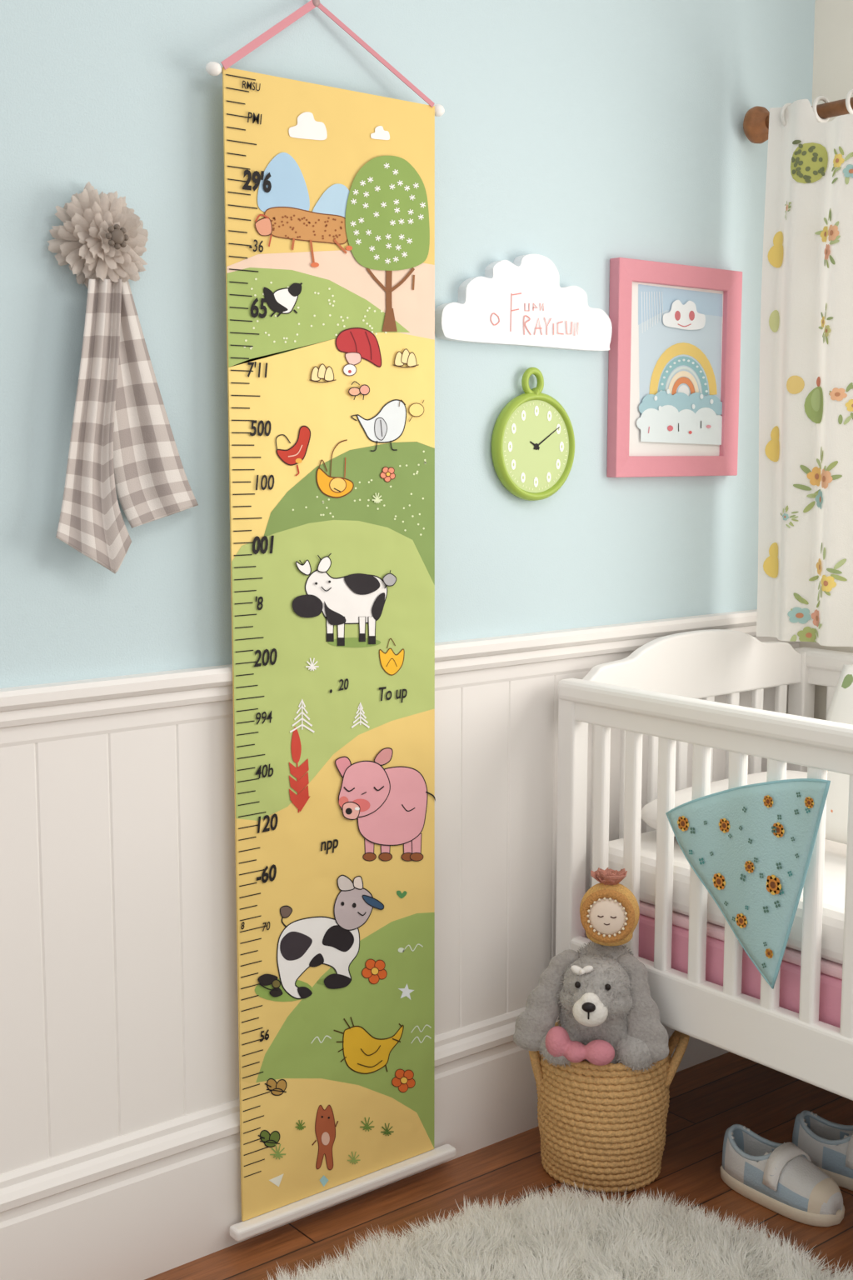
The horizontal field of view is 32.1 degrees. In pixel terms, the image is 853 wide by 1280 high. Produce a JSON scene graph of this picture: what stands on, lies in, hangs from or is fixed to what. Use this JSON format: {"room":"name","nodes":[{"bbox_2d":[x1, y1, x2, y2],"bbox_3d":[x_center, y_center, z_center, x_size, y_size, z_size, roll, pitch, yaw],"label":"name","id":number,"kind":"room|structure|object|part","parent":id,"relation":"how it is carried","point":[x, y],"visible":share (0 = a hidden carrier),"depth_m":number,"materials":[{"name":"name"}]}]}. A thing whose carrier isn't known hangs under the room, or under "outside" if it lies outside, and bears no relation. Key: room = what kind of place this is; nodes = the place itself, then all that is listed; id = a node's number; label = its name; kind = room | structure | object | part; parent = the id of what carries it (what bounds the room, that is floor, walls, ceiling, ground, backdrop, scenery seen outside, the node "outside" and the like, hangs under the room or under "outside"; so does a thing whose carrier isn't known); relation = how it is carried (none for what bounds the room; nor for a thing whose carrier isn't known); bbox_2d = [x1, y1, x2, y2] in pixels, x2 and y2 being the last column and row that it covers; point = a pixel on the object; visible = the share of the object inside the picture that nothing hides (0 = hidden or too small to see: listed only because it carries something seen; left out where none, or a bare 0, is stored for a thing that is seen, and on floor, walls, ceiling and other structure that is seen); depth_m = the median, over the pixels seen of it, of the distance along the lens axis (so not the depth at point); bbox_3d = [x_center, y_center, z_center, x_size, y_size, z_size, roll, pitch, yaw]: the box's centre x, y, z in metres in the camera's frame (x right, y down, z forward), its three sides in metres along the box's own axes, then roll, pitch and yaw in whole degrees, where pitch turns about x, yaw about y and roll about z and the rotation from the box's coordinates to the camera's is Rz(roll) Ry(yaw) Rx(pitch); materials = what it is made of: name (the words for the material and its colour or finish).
{"room":"baby nursery","nodes":[
{"label":"baby nursery","id":0,"kind":"room"},
{"bbox_2d":[0,0,815,688],"bbox_3d":[-0.684,-0.323,2.060,3.960,2.700,0.100,-6,9,-39],"label":"wall","id":1,"kind":"structure","parent":0,"point":[579,135],"depth_m":2.54,"materials":[{"name":"teal paint"}]},
{"bbox_2d":[46,181,198,573],"bbox_3d":[-0.431,-0.375,2.145,0.248,0.556,0.076,-6,9,-39],"label":"ribbon","id":2,"kind":"object","parent":1,"relation":"attached to","point":[122,440],"visible":1,"depth_m":2.12,"materials":[{"name":"fabric"}]},
{"bbox_2d":[205,0,456,1241],"bbox_3d":[-0.145,-0.024,2.432,0.465,1.965,0.064,-6,9,-39],"label":"chart","id":3,"kind":"object","parent":1,"relation":"attached to","point":[329,192],"visible":1,"depth_m":2.42,"materials":[{"name":"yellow fabric"}]},
{"bbox_3d":[-0.314,-0.841,2.184,0.024,0.020,0.020,-6,9,-39],"label":"dowel knob","id":4,"kind":"part","parent":3,"relation":"part of","materials":[{"name":"white paint"}]},
{"bbox_3d":[0.018,-0.875,2.451,0.024,0.020,0.020,-6,9,-39],"label":"dowel knob","id":5,"kind":"part","parent":3,"relation":"part of","materials":[{"name":"white paint"}]},
{"bbox_2d":[0,1007,729,1279],"bbox_3d":[-0.681,0.907,2.133,3.860,0.240,0.032,-6,9,-39],"label":"baseboard","id":6,"kind":"structure","parent":1,"relation":"attached to","point":[145,1203],"depth_m":2.34,"materials":[{"name":"white paint"}]},
{"bbox_2d":[0,609,799,747],"bbox_3d":[-0.680,0.120,2.031,3.860,0.083,0.036,-6,9,-39],"label":"trim","id":7,"kind":"structure","parent":1,"relation":"attached to","point":[29,714],"depth_m":2.31,"materials":[{"name":"white paint"}]},
{"bbox_2d":[0,643,799,1174],"bbox_3d":[-0.684,0.465,2.081,3.860,0.730,0.002,-6,9,-39],"label":"panelling","id":8,"kind":"object","parent":1,"relation":"attached to","point":[119,995],"visible":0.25,"depth_m":2.31,"materials":[{"name":"white paint"}]},
{"bbox_2d":[435,254,612,351],"bbox_3d":[0.180,-0.606,2.648,0.413,0.163,0.024,-6,9,-39],"label":"wall sign","id":9,"kind":"object","parent":1,"relation":"attached to","point":[523,302],"visible":1,"depth_m":2.63,"materials":[{"name":"white paint"}]},
{"bbox_2d":[491,367,574,500],"bbox_3d":[0.195,-0.373,2.689,0.196,0.240,0.026,-6,9,-39],"label":"wall clock","id":10,"kind":"object","parent":1,"relation":"attached to","point":[533,437],"visible":1,"depth_m":2.68,"materials":[{"name":"green paint"}]},
{"bbox_2d":[606,257,742,477],"bbox_3d":[0.490,-0.526,2.911,0.357,0.408,0.026,-6,9,-39],"label":"framed picture","id":11,"kind":"object","parent":1,"relation":"attached to","point":[674,359],"visible":1,"depth_m":2.90,"materials":[{"name":"pink paint"}]},
{"bbox_2d":[629,281,723,455],"bbox_3d":[0.491,-0.526,2.910,0.277,0.328,0.006,-6,9,-39],"label":"print","id":12,"kind":"object","parent":11,"relation":"attached to","point":[676,328],"depth_m":2.91,"materials":[{"name":"multicoloured paper"}]},
{"bbox_2d":[145,1051,852,1279],"bbox_3d":[0.260,1.188,1.077,3.960,0.050,3.100,-6,9,-39],"label":"floor","id":13,"kind":"structure","parent":0,"point":[707,1097],"depth_m":2.63,"materials":[{"name":"brown wood"}]},
{"bbox_2d":[265,1180,852,1279],"bbox_3d":[0.201,1.078,1.625,1.470,0.030,1.470,-6,9,-39],"label":"sheepskin rug","id":14,"kind":"object","parent":13,"relation":"on","point":[562,1237],"visible":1,"depth_m":2.31,"materials":[{"name":"beige fur"}]},
{"bbox_2d":[529,1020,689,1193],"bbox_3d":[0.321,0.826,2.683,0.244,0.264,0.249,-7,10,-43],"label":"woven basket","id":15,"kind":"object","parent":13,"relation":"on","point":[606,1133],"visible":0.77,"depth_m":2.59,"materials":[{"name":"wicker"}]},
{"bbox_3d":[0.198,0.750,2.682,0.041,0.114,0.087,0,7,3],"label":"handle","id":16,"kind":"part","parent":15,"relation":"part of","materials":[{"name":"wicker"}]},
{"bbox_2d":[513,940,669,1077],"bbox_3d":[0.304,0.690,2.598,0.219,0.327,0.218,-6,9,-39],"label":"plush dog","id":17,"kind":"object","parent":15,"relation":"in","point":[600,995],"visible":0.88,"depth_m":2.56},
{"bbox_2d":[580,867,639,945],"bbox_3d":[0.319,0.466,2.583,0.104,0.138,0.080,2,8,15],"label":"doll","id":18,"kind":"object","parent":17,"relation":"on","point":[610,912],"visible":1,"depth_m":2.56,"materials":[{"name":"orange fabric"}]},
{"bbox_3d":[0.445,0.743,2.668,0.053,0.094,0.090,0,7,3],"label":"handle","id":19,"kind":"part","parent":15,"relation":"part of","materials":[{"name":"wicker"}]},
{"bbox_2d":[555,629,852,1100],"bbox_3d":[0.939,0.508,2.515,0.741,0.935,1.315,-6,9,-39],"label":"crib","id":20,"kind":"object","parent":13,"relation":"on","point":[655,691],"visible":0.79,"depth_m":2.58,"materials":[{"name":"white paint"}]},
{"bbox_3d":[0.272,0.506,2.795,0.042,0.868,0.042,-6,9,-39],"label":"post","id":21,"kind":"part","parent":20,"relation":"part of","materials":[{"name":"white paint"}]},
{"bbox_3d":[0.669,0.155,2.249,0.046,0.040,1.315,-6,9,-39],"label":"rail","id":22,"kind":"part","parent":20,"relation":"part of","materials":[{"name":"white paint"}]},
{"bbox_3d":[0.670,0.667,2.315,0.032,0.100,1.255,-6,9,-39],"label":"rail","id":23,"kind":"part","parent":20,"relation":"part of","materials":[{"name":"white paint"}]},
{"bbox_3d":[0.669,0.188,2.254,0.026,0.040,1.255,-6,9,-39],"label":"rail","id":24,"kind":"part","parent":20,"relation":"part of","materials":[{"name":"white paint"}]},
{"bbox_2d":[608,830,847,1028],"bbox_3d":[0.935,0.512,2.515,0.638,0.203,1.220,-6,9,-39],"label":"mattress","id":25,"kind":"object","parent":20,"relation":"on","point":[835,865],"visible":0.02,"depth_m":2.55,"materials":[{"name":"pink fabric"}]},
{"bbox_2d":[641,665,852,844],"bbox_3d":[0.804,0.224,2.632,0.480,0.336,0.759,-6,9,-39],"label":"pillow","id":26,"kind":"object","parent":25,"relation":"on","point":[841,710],"visible":0.26,"depth_m":2.71,"materials":[{"name":"fabric"}]},
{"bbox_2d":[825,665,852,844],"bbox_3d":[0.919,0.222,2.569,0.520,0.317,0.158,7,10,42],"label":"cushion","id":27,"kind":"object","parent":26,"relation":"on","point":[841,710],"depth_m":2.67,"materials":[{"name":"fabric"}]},
{"bbox_2d":[665,778,830,989],"bbox_3d":[0.511,0.377,2.420,0.029,0.361,0.340,-6,9,-39],"label":"cloth","id":28,"kind":"object","parent":20,"relation":"attached to","point":[751,847],"visible":1,"depth_m":2.38,"materials":[{"name":"teal fabric"}]},
{"bbox_2d":[677,791,814,968],"bbox_3d":[0.509,0.377,2.409,0.014,0.300,0.271,-6,10,-40],"label":"print","id":29,"kind":"object","parent":28,"relation":"attached to","point":[752,852],"depth_m":2.39,"materials":[{"name":"teal fabric"}]},
{"bbox_3d":[0.804,0.452,3.223,0.042,0.868,0.042,-6,9,-39],"label":"post","id":30,"kind":"part","parent":20,"relation":"part of","materials":[{"name":"white paint"}]},
{"bbox_3d":[1.210,0.099,2.683,0.046,0.040,1.315,-6,9,-39],"label":"rail","id":31,"kind":"part","parent":20,"relation":"part of","materials":[{"name":"white paint"}]},
{"bbox_3d":[1.210,0.133,2.687,0.026,0.040,1.255,-6,9,-39],"label":"rail","id":32,"kind":"part","parent":20,"relation":"part of","materials":[{"name":"white paint"}]},
{"bbox_2d":[720,1124,844,1226],"bbox_3d":[0.616,0.922,2.576,0.106,0.099,0.244,-6,9,-39],"label":"shoe","id":33,"kind":"object","parent":13,"relation":"on","point":[782,1178],"visible":1,"depth_m":2.54,"materials":[{"name":"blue fabric"}]},
{"bbox_2d":[792,1110,852,1190],"bbox_3d":[0.765,0.914,2.642,0.243,0.099,0.107,4,9,32],"label":"shoe","id":34,"kind":"object","parent":13,"relation":"on","point":[828,1144],"visible":0.94,"depth_m":2.65,"materials":[{"name":"blue fabric"}]},
{"bbox_2d":[799,641,852,719],"bbox_3d":[1.791,0.529,2.178,0.100,0.980,3.000,-6,9,-39],"label":"panel","id":35,"kind":"object","parent":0,"point":[821,692],"visible":0.02,"depth_m":3.21,"materials":[{"name":"white paint"}]},
{"bbox_2d":[812,0,852,122],"bbox_3d":[1.791,-1.237,1.953,0.100,0.860,3.000,-6,9,-39],"label":"window","id":36,"kind":"structure","parent":0,"point":[833,30],"depth_m":3.06,"materials":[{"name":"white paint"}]},
{"bbox_2d":[743,97,852,143],"bbox_3d":[1.345,-0.939,2.266,0.251,0.072,1.986,-6,9,-39],"label":"curtain rod","id":37,"kind":"object","parent":36,"relation":"attached to","point":[756,122],"visible":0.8,"depth_m":2.93,"materials":[{"name":"brown wood"}]},
{"bbox_2d":[756,89,852,646],"bbox_3d":[0.809,-0.509,2.817,0.078,1.047,0.412,-6,9,-39],"label":"window curtain","id":38,"kind":"object","parent":37,"relation":"hanging from","point":[805,585],"visible":1,"depth_m":2.87,"materials":[{"name":"white fabric"}]},
{"bbox_3d":[1.280,-0.931,2.204,0.028,0.028,1.970,-6,9,-39],"label":"rod","id":39,"kind":"part","parent":37,"relation":"part of","materials":[{"name":"brown wood"}]}
]}

